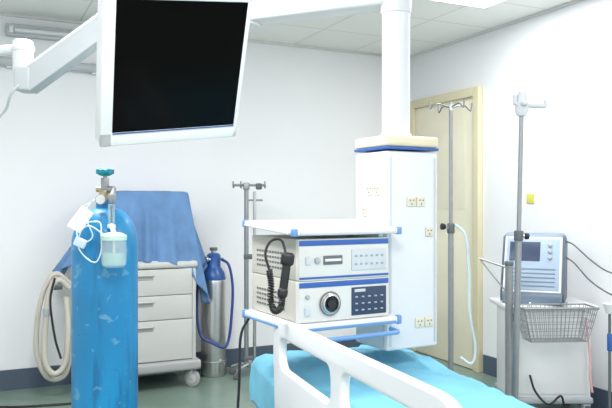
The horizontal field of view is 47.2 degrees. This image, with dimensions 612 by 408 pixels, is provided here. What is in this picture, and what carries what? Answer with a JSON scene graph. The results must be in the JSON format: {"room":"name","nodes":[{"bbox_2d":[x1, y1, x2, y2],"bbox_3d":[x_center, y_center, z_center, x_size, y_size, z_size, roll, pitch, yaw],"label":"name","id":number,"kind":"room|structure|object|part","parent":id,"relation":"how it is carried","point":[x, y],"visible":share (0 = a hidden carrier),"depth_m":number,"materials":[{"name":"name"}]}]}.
{"room":"operating room","nodes":[
{"label":"operating room","id":0,"kind":"room"},
{"bbox_2d":[0,16,381,369],"bbox_3d":[-1.395,-0.015,5.589,5.600,2.770,0.100,0,0,-26],"label":"wall","id":1,"kind":"structure","parent":0,"point":[302,113],"depth_m":5.78,"materials":[{"name":"paint"}]},
{"bbox_2d":[6,23,73,40],"bbox_3d":[-1.758,-1.275,5.304,0.950,0.090,0.090,0,0,-26],"label":"light","id":2,"kind":"object","parent":1,"relation":"attached to","point":[12,30],"visible":0.48,"depth_m":5.17,"materials":[{"name":"white plastic"}]},
{"bbox_2d":[0,55,95,74],"bbox_3d":[-1.987,-1.040,5.204,2.000,0.090,0.084,0,0,-26],"label":"conduit","id":3,"kind":"object","parent":1,"relation":"attached to","point":[6,61],"visible":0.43,"depth_m":5.29,"materials":[{"name":"white plastic"}]},
{"bbox_2d":[0,339,365,390],"bbox_3d":[-1.416,1.295,5.516,5.300,0.150,0.014,0,0,-26],"label":"baseboard","id":4,"kind":"structure","parent":1,"relation":"attached to","point":[24,378],"depth_m":5.25,"materials":[{"name":"plastic"}]},
{"bbox_2d":[0,12,381,55],"bbox_3d":[-1.415,-1.390,5.513,5.300,0.020,0.023,0,0,-26],"label":"trim","id":5,"kind":"structure","parent":1,"relation":"attached to","point":[1,13],"depth_m":6.01,"materials":[{"name":"grey metal"}]},
{"bbox_2d":[0,0,572,54],"bbox_3d":[0.225,-1.450,2.207,5.600,0.100,7.600,0,0,-26],"label":"ceiling","id":6,"kind":"structure","parent":0,"point":[432,24],"depth_m":5.40,"materials":[{"name":"tile"}]},
{"bbox_2d":[0,13,97,117],"bbox_3d":[-0.908,-0.818,2.204,1.105,1.164,0.204,0,0,12],"label":"monitor arm","id":7,"kind":"object","parent":6,"relation":"attached to","point":[31,75],"visible":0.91,"depth_m":2.11,"materials":[{"name":"white plastic"}]},
{"bbox_3d":[-0.620,-0.541,2.150,0.505,0.401,0.070,0,0,-2],"label":"spring arm","id":8,"kind":"part","parent":7,"relation":"part of","materials":[{"name":"white plastic"}]},
{"bbox_2d":[95,0,251,146],"bbox_3d":[-0.373,-0.378,1.966,0.461,0.440,0.254,0,0,-31],"label":"monitor","id":9,"kind":"object","parent":7,"relation":"attached to","point":[167,70],"visible":1,"depth_m":1.94,"materials":[{"name":"white plastic"}]},
{"bbox_2d":[242,0,438,350],"bbox_3d":[0.074,-0.390,3.173,0.784,2.020,1.015,0,0,-29],"label":"pendant","id":10,"kind":"object","parent":6,"relation":"hanging from","point":[396,170],"visible":0.85,"depth_m":3.02,"materials":[{"name":"metal"}]},
{"bbox_2d":[236,318,249,407],"bbox_3d":[-0.201,0.928,3.384,0.102,0.882,0.882,0,0,14],"label":"power cable","id":11,"kind":"object","parent":10,"relation":"hanging from","point":[248,319],"visible":0.96,"depth_m":2.98,"materials":[{"name":"black rubber"}]},
{"bbox_3d":[0.004,-1.133,3.300,0.872,0.535,0.219,0,0,22],"label":"swing arm","id":12,"kind":"part","parent":10,"relation":"part of","materials":[{"name":"white plastic"}]},
{"bbox_2d":[252,272,388,323],"bbox_3d":[0.054,0.372,2.908,0.409,0.157,0.450,0,0,-29],"label":"source","id":13,"kind":"object","parent":10,"relation":"on","point":[338,299],"visible":0.7,"depth_m":2.73,"materials":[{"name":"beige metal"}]},
{"bbox_2d":[305,307,309,315],"bbox_3d":[0.005,0.407,2.643,0.022,0.034,0.008,0,0,-29],"label":"switch","id":14,"kind":"object","parent":13,"relation":"attached to","point":[307,309],"depth_m":2.64,"materials":[{"name":"white plastic"}]},
{"bbox_2d":[252,234,388,281],"bbox_3d":[0.051,0.213,2.912,0.409,0.159,0.440,0,0,-29],"label":"medical device","id":15,"kind":"object","parent":13,"relation":"on","point":[321,257],"visible":0.8,"depth_m":2.74,"materials":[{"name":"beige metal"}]},
{"bbox_2d":[264,238,294,314],"bbox_3d":[-0.101,0.268,2.591,0.121,0.283,0.051,0,0,26],"label":"handset","id":16,"kind":"object","parent":15,"relation":"hanging from","point":[287,258],"visible":1,"depth_m":2.58,"materials":[{"name":"black plastic"}]},
{"bbox_2d":[305,257,310,264],"bbox_3d":[0.008,0.215,2.645,0.022,0.030,0.006,0,0,-29],"label":"switch","id":17,"kind":"object","parent":15,"relation":"attached to","point":[307,259],"depth_m":2.64,"materials":[{"name":"white plastic"}]},
{"bbox_3d":[0.044,0.215,2.663,0.024,0.024,0.012,0,0,-29],"label":"knob","id":18,"kind":"part","parent":15,"relation":"part of","materials":[{"name":"grey plastic"}]},
{"bbox_3d":[0.146,0.213,2.742,0.409,0.159,0.030,0,0,-29],"label":"panel","id":19,"kind":"part","parent":15,"relation":"part of","materials":[{"name":"white plastic"}]},
{"bbox_3d":[0.251,0.218,2.779,0.165,0.085,0.008,0,0,-29],"label":"control panel","id":20,"kind":"part","parent":15,"relation":"part of","materials":[{"name":"grey plastic"}]},
{"bbox_2d":[319,291,340,315],"bbox_3d":[0.095,0.382,2.685,0.094,0.094,0.020,0,0,-29],"label":"socket","id":21,"kind":"object","parent":13,"relation":"attached to","point":[329,301],"depth_m":2.68,"materials":[{"name":"metal"}]},
{"bbox_3d":[0.146,0.372,2.742,0.409,0.157,0.030,0,0,-29],"label":"panel","id":22,"kind":"part","parent":13,"relation":"part of","materials":[{"name":"white plastic"}]},
{"bbox_3d":[0.251,0.382,2.779,0.165,0.110,0.008,0,0,-29],"label":"control panel","id":23,"kind":"part","parent":13,"relation":"part of","materials":[{"name":"blue plastic"}]},
{"bbox_3d":[0.051,0.474,2.896,0.476,0.010,0.442,0,0,-29],"label":"edge rail","id":24,"kind":"part","parent":10,"relation":"part of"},
{"bbox_3d":[0.051,0.101,2.896,0.476,0.034,0.442,0,0,-29],"label":"edge rail","id":25,"kind":"part","parent":10,"relation":"part of","materials":[{"name":"white metal"}]},
{"bbox_2d":[245,309,396,331],"bbox_3d":[0.061,0.478,2.920,0.501,0.060,0.460,0,0,-29],"label":"shelf","id":26,"kind":"object","parent":10,"relation":"attached to","point":[383,322],"depth_m":2.76,"materials":[{"name":"white plastic"}]},
{"bbox_2d":[245,219,396,236],"bbox_3d":[0.061,0.104,2.919,0.501,0.073,0.460,0,0,-29],"label":"shelf","id":27,"kind":"object","parent":10,"relation":"attached to","point":[367,227],"depth_m":2.82,"materials":[{"name":"white plastic"}]},
{"bbox_3d":[0.177,0.505,2.691,0.436,0.023,0.071,0,0,-29],"label":"handle","id":28,"kind":"part","parent":10,"relation":"part of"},
{"bbox_2d":[361,206,366,215],"bbox_3d":[0.254,0.030,3.076,0.010,0.045,0.040,0,0,-29],"label":"outlet","id":29,"kind":"object","parent":10,"relation":"attached to","point":[363,208],"depth_m":3.07,"materials":[{"name":"plastic"}]},
{"bbox_2d":[366,185,372,194],"bbox_3d":[0.276,-0.060,3.037,0.010,0.045,0.045,0,0,-29],"label":"outlet","id":30,"kind":"object","parent":10,"relation":"attached to","point":[369,188],"depth_m":3.03,"materials":[{"name":"plastic"}]},
{"bbox_2d":[374,185,380,194],"bbox_3d":[0.303,-0.060,2.989,0.010,0.045,0.045,0,0,-29],"label":"outlet","id":31,"kind":"object","parent":10,"relation":"attached to","point":[377,188],"depth_m":2.98,"materials":[{"name":"plastic"}]},
{"bbox_2d":[407,197,415,206],"bbox_3d":[0.450,-0.010,2.988,0.045,0.042,0.010,0,0,-29],"label":"outlet","id":32,"kind":"object","parent":10,"relation":"attached to","point":[411,201],"depth_m":2.99,"materials":[{"name":"plastic"}]},
{"bbox_2d":[415,317,423,327],"bbox_3d":[0.488,0.510,3.010,0.045,0.042,0.010,0,0,-29],"label":"outlet","id":33,"kind":"object","parent":10,"relation":"attached to","point":[419,321],"depth_m":3.01,"materials":[{"name":"plastic"}]},
{"bbox_2d":[416,197,424,206],"bbox_3d":[0.495,-0.010,3.014,0.045,0.042,0.010,0,0,-29],"label":"outlet","id":34,"kind":"object","parent":10,"relation":"attached to","point":[420,201],"depth_m":3.01,"materials":[{"name":"plastic"}]},
{"bbox_2d":[425,316,432,326],"bbox_3d":[0.534,0.510,3.035,0.045,0.042,0.010,0,0,-29],"label":"outlet","id":35,"kind":"object","parent":10,"relation":"attached to","point":[428,319],"depth_m":3.03,"materials":[{"name":"plastic"}]},
{"bbox_2d":[425,227,432,235],"bbox_3d":[0.535,0.120,3.035,0.040,0.040,0.010,0,0,-29],"label":"outlet","id":36,"kind":"object","parent":10,"relation":"attached to","point":[428,230],"depth_m":3.03,"materials":[{"name":"plastic"}]},
{"bbox_2d":[426,0,508,9],"bbox_3d":[1.267,-1.392,4.314,0.600,0.016,1.200,0,0,-26],"label":"ceiling light panel","id":37,"kind":"object","parent":6,"relation":"attached to","point":[481,4],"visible":1,"depth_m":4.84,"materials":[{"name":"white plastic"}]},
{"bbox_2d":[440,0,502,6],"bbox_3d":[1.267,-1.395,4.314,0.560,0.006,1.160,0,0,-26],"label":"diffuser","id":38,"kind":"object","parent":37,"relation":"attached to","point":[467,3],"depth_m":4.84,"materials":[{"name":"white plastic"}]},
{"bbox_2d":[0,351,580,407],"bbox_3d":[0.225,1.420,2.207,5.600,0.100,7.600,0,0,-26],"label":"floor","id":39,"kind":"structure","parent":0,"point":[171,390],"depth_m":5.06,"materials":[{"name":"green plastic"}]},
{"bbox_2d":[0,402,70,407],"bbox_3d":[-2.072,1.362,4.739,1.255,0.016,0.108,0,0,-3],"label":"cable","id":40,"kind":"object","parent":39,"relation":"on","point":[68,403],"visible":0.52,"depth_m":4.72,"materials":[{"name":"black rubber"}]},
{"bbox_2d":[67,169,137,407],"bbox_3d":[-0.688,0.625,2.358,0.223,1.490,0.303,0,0,0],"label":"cylinder","id":41,"kind":"object","parent":39,"relation":"on","point":[104,245],"visible":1,"depth_m":2.31,"materials":[{"name":"blue paint"}]},
{"bbox_3d":[-0.617,0.126,2.256,0.082,0.126,0.097,0,0,0],"label":"bottle lid","id":42,"kind":"part","parent":41,"relation":"part of","materials":[{"name":"white plastic"}]},
{"bbox_2d":[138,260,200,386],"bbox_3d":[-1.258,0.895,5.290,0.807,0.950,0.540,0,0,-26],"label":"cart","id":43,"kind":"object","parent":39,"relation":"on","point":[166,290],"visible":0.5,"depth_m":5.14,"materials":[{"name":"white plastic"}]},
{"bbox_2d":[33,271,70,381],"bbox_3d":[-1.749,0.862,4.883,0.280,0.779,0.137,0,0,-26],"label":"hose","id":44,"kind":"object","parent":43,"relation":"hanging from","point":[62,281],"visible":0.92,"depth_m":4.87,"materials":[{"name":"grey plastic"}]},
{"bbox_2d":[52,191,209,303],"bbox_3d":[-1.295,0.331,5.278,1.155,0.863,0.493,0,0,-26],"label":"cloth","id":45,"kind":"object","parent":43,"relation":"on","point":[163,222],"visible":0.68,"depth_m":5.17,"materials":[{"name":"blue fabric"}]},
{"bbox_3d":[-1.163,0.909,5.066,0.139,0.040,0.027,0,0,-26],"label":"drawer handle","id":46,"kind":"part","parent":43,"relation":"part of","materials":[{"name":"white plastic"}]},
{"bbox_3d":[-1.163,0.728,5.066,0.139,0.040,0.027,0,0,-26],"label":"drawer handle","id":47,"kind":"part","parent":43,"relation":"part of","materials":[{"name":"white plastic"}]},
{"bbox_3d":[-1.163,0.534,5.066,0.139,0.040,0.027,0,0,-26],"label":"drawer handle","id":48,"kind":"part","parent":43,"relation":"part of","materials":[{"name":"white plastic"}]},
{"bbox_3d":[-1.156,1.004,5.098,0.662,0.297,0.030,0,0,-26],"label":"drawer","id":49,"kind":"part","parent":43,"relation":"part of","materials":[{"name":"white plastic"}]},
{"bbox_3d":[-1.156,0.762,5.098,0.662,0.176,0.030,0,0,-26],"label":"drawer","id":50,"kind":"part","parent":43,"relation":"part of","materials":[{"name":"white plastic"}]},
{"bbox_3d":[-1.156,0.575,5.098,0.662,0.190,0.030,0,0,-26],"label":"drawer","id":51,"kind":"part","parent":43,"relation":"part of","materials":[{"name":"white plastic"}]},
{"bbox_2d":[196,247,233,377],"bbox_3d":[-0.718,0.859,5.582,0.299,1.022,0.265,0,0,0],"label":"gas cylinder","id":52,"kind":"object","parent":39,"relation":"on","point":[212,333],"visible":0.92,"depth_m":5.52,"materials":[{"name":"metal"}]},
{"bbox_2d":[228,181,265,379],"bbox_3d":[-0.444,0.595,5.595,0.361,1.550,0.346,0,0,0],"label":"stand","id":53,"kind":"object","parent":39,"relation":"on","point":[248,360],"visible":0.69,"depth_m":5.57,"materials":[{"name":"metal"}]},
{"bbox_2d":[273,320,461,407],"bbox_3d":[0.399,0.896,2.473,0.811,0.948,1.930,0,0,-19],"label":"hospital bed","id":54,"kind":"object","parent":39,"relation":"on","point":[290,391],"visible":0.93,"depth_m":2.12,"materials":[{"name":"white plastic"}]},
{"bbox_2d":[249,344,534,407],"bbox_3d":[0.432,0.793,2.485,0.792,0.268,1.984,0,0,-19],"label":"sheet","id":55,"kind":"object","parent":54,"relation":"on","point":[468,392],"visible":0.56,"depth_m":2.91,"materials":[{"name":"teal fabric"}]},
{"bbox_2d":[429,99,476,370],"bbox_3d":[0.771,0.412,3.719,0.532,1.916,0.513,0,0,0],"label":"stand","id":56,"kind":"object","parent":39,"relation":"on","point":[450,227],"visible":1,"depth_m":3.73,"materials":[{"name":"metal"}]},
{"bbox_2d":[512,91,547,399],"bbox_3d":[1.005,0.420,3.315,0.510,1.900,0.503,1,0,0],"label":"stand","id":57,"kind":"object","parent":39,"relation":"on","point":[521,103],"visible":1,"depth_m":3.29,"materials":[{"name":"metal"}]},
{"bbox_2d":[479,258,599,407],"bbox_3d":[1.473,0.857,4.574,0.734,1.026,0.485,0,0,0],"label":"trolley","id":58,"kind":"object","parent":39,"relation":"on","point":[560,368],"visible":0.6,"depth_m":4.41,"materials":[{"name":"white plastic"}]},
{"bbox_3d":[1.208,0.782,4.398,0.234,0.876,0.099,0,0,15],"label":"post","id":59,"kind":"part","parent":58,"relation":"part of","materials":[{"name":"metal"}]},
{"bbox_2d":[490,297,599,310],"bbox_3d":[1.550,0.655,4.596,0.580,0.030,0.429,0,0,0],"label":"tabletop","id":60,"kind":"object","parent":58,"relation":"on","point":[496,300],"depth_m":4.41,"materials":[{"name":"white plastic"}]},
{"bbox_3d":[1.550,0.950,4.417,0.460,0.500,0.010,0,0,0],"label":"cabinet door","id":61,"kind":"part","parent":58,"relation":"part of","materials":[{"name":"white plastic"}]},
{"bbox_2d":[500,232,611,305],"bbox_3d":[1.665,0.415,4.543,0.736,0.448,0.386,0,0,24],"label":"console","id":62,"kind":"object","parent":58,"relation":"on","point":[544,258],"visible":0.94,"depth_m":4.48,"materials":[{"name":"white plastic"}]},
{"bbox_3d":[1.459,0.388,4.507,0.355,0.347,0.153,0,0,24],"label":"panel","id":63,"kind":"part","parent":62,"relation":"part of","materials":[{"name":"white plastic"}]},
{"bbox_2d":[513,302,598,342],"bbox_3d":[1.519,0.721,4.278,0.460,0.221,0.207,0,0,-4],"label":"wire basket","id":64,"kind":"object","parent":58,"relation":"hanging from","point":[568,339],"visible":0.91,"depth_m":4.23,"materials":[{"name":"metal"}]},
{"bbox_2d":[585,319,592,392],"bbox_3d":[1.765,0.940,4.369,0.027,0.462,0.059,0,0,-23],"label":"tube","id":65,"kind":"object","parent":64,"relation":"hanging from","point":[589,350],"visible":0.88,"depth_m":4.35,"materials":[{"name":"plastic"}]},
{"bbox_2d":[529,375,566,407],"bbox_3d":[1.612,1.217,4.322,0.448,0.299,0.091,0,0,23],"label":"cable","id":66,"kind":"object","parent":39,"relation":"on","point":[530,377],"visible":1,"depth_m":4.34,"materials":[{"name":"black rubber"}]},
{"bbox_2d":[602,303,611,407],"bbox_3d":[1.721,0.970,4.001,0.329,0.800,0.342,0,0,0],"label":"stand","id":67,"kind":"object","parent":39,"relation":"on","point":[607,306],"visible":1,"depth_m":3.99,"materials":[{"name":"grey plastic"}]},
{"bbox_2d":[410,0,611,391],"bbox_3d":[2.636,-0.015,3.307,0.101,2.770,7.500,0,0,-26],"label":"wall","id":68,"kind":"structure","parent":0,"point":[563,56],"depth_m":5.03,"materials":[{"name":"paint"}]},
{"bbox_2d":[409,86,482,372],"bbox_3d":[1.188,0.205,6.123,0.079,2.330,0.998,0,0,-26],"label":"door","id":69,"kind":"structure","parent":68,"relation":"in","point":[424,121],"depth_m":5.92,"materials":[{"name":"wood"}]},
{"bbox_2d":[410,0,584,57],"bbox_3d":[2.552,-1.390,3.344,0.020,0.020,7.300,0,0,-26],"label":"trim","id":70,"kind":"structure","parent":68,"relation":"attached to","point":[573,1],"depth_m":5.45,"materials":[{"name":"grey metal"}]},
{"bbox_2d":[527,194,533,202],"bbox_3d":[1.668,-0.040,5.205,0.006,0.070,0.075,0,0,-26],"label":"wall sign","id":71,"kind":"object","parent":68,"relation":"attached to","point":[530,197],"visible":1,"depth_m":5.20,"materials":[{"name":"yellow paper"}]},
{"bbox_2d":[483,355,611,407],"bbox_3d":[2.801,1.295,2.831,0.014,0.150,6.300,0,0,-26],"label":"baseboard","id":72,"kind":"structure","parent":68,"relation":"attached to","point":[600,396],"depth_m":4.66,"materials":[{"name":"plastic"}]}
]}

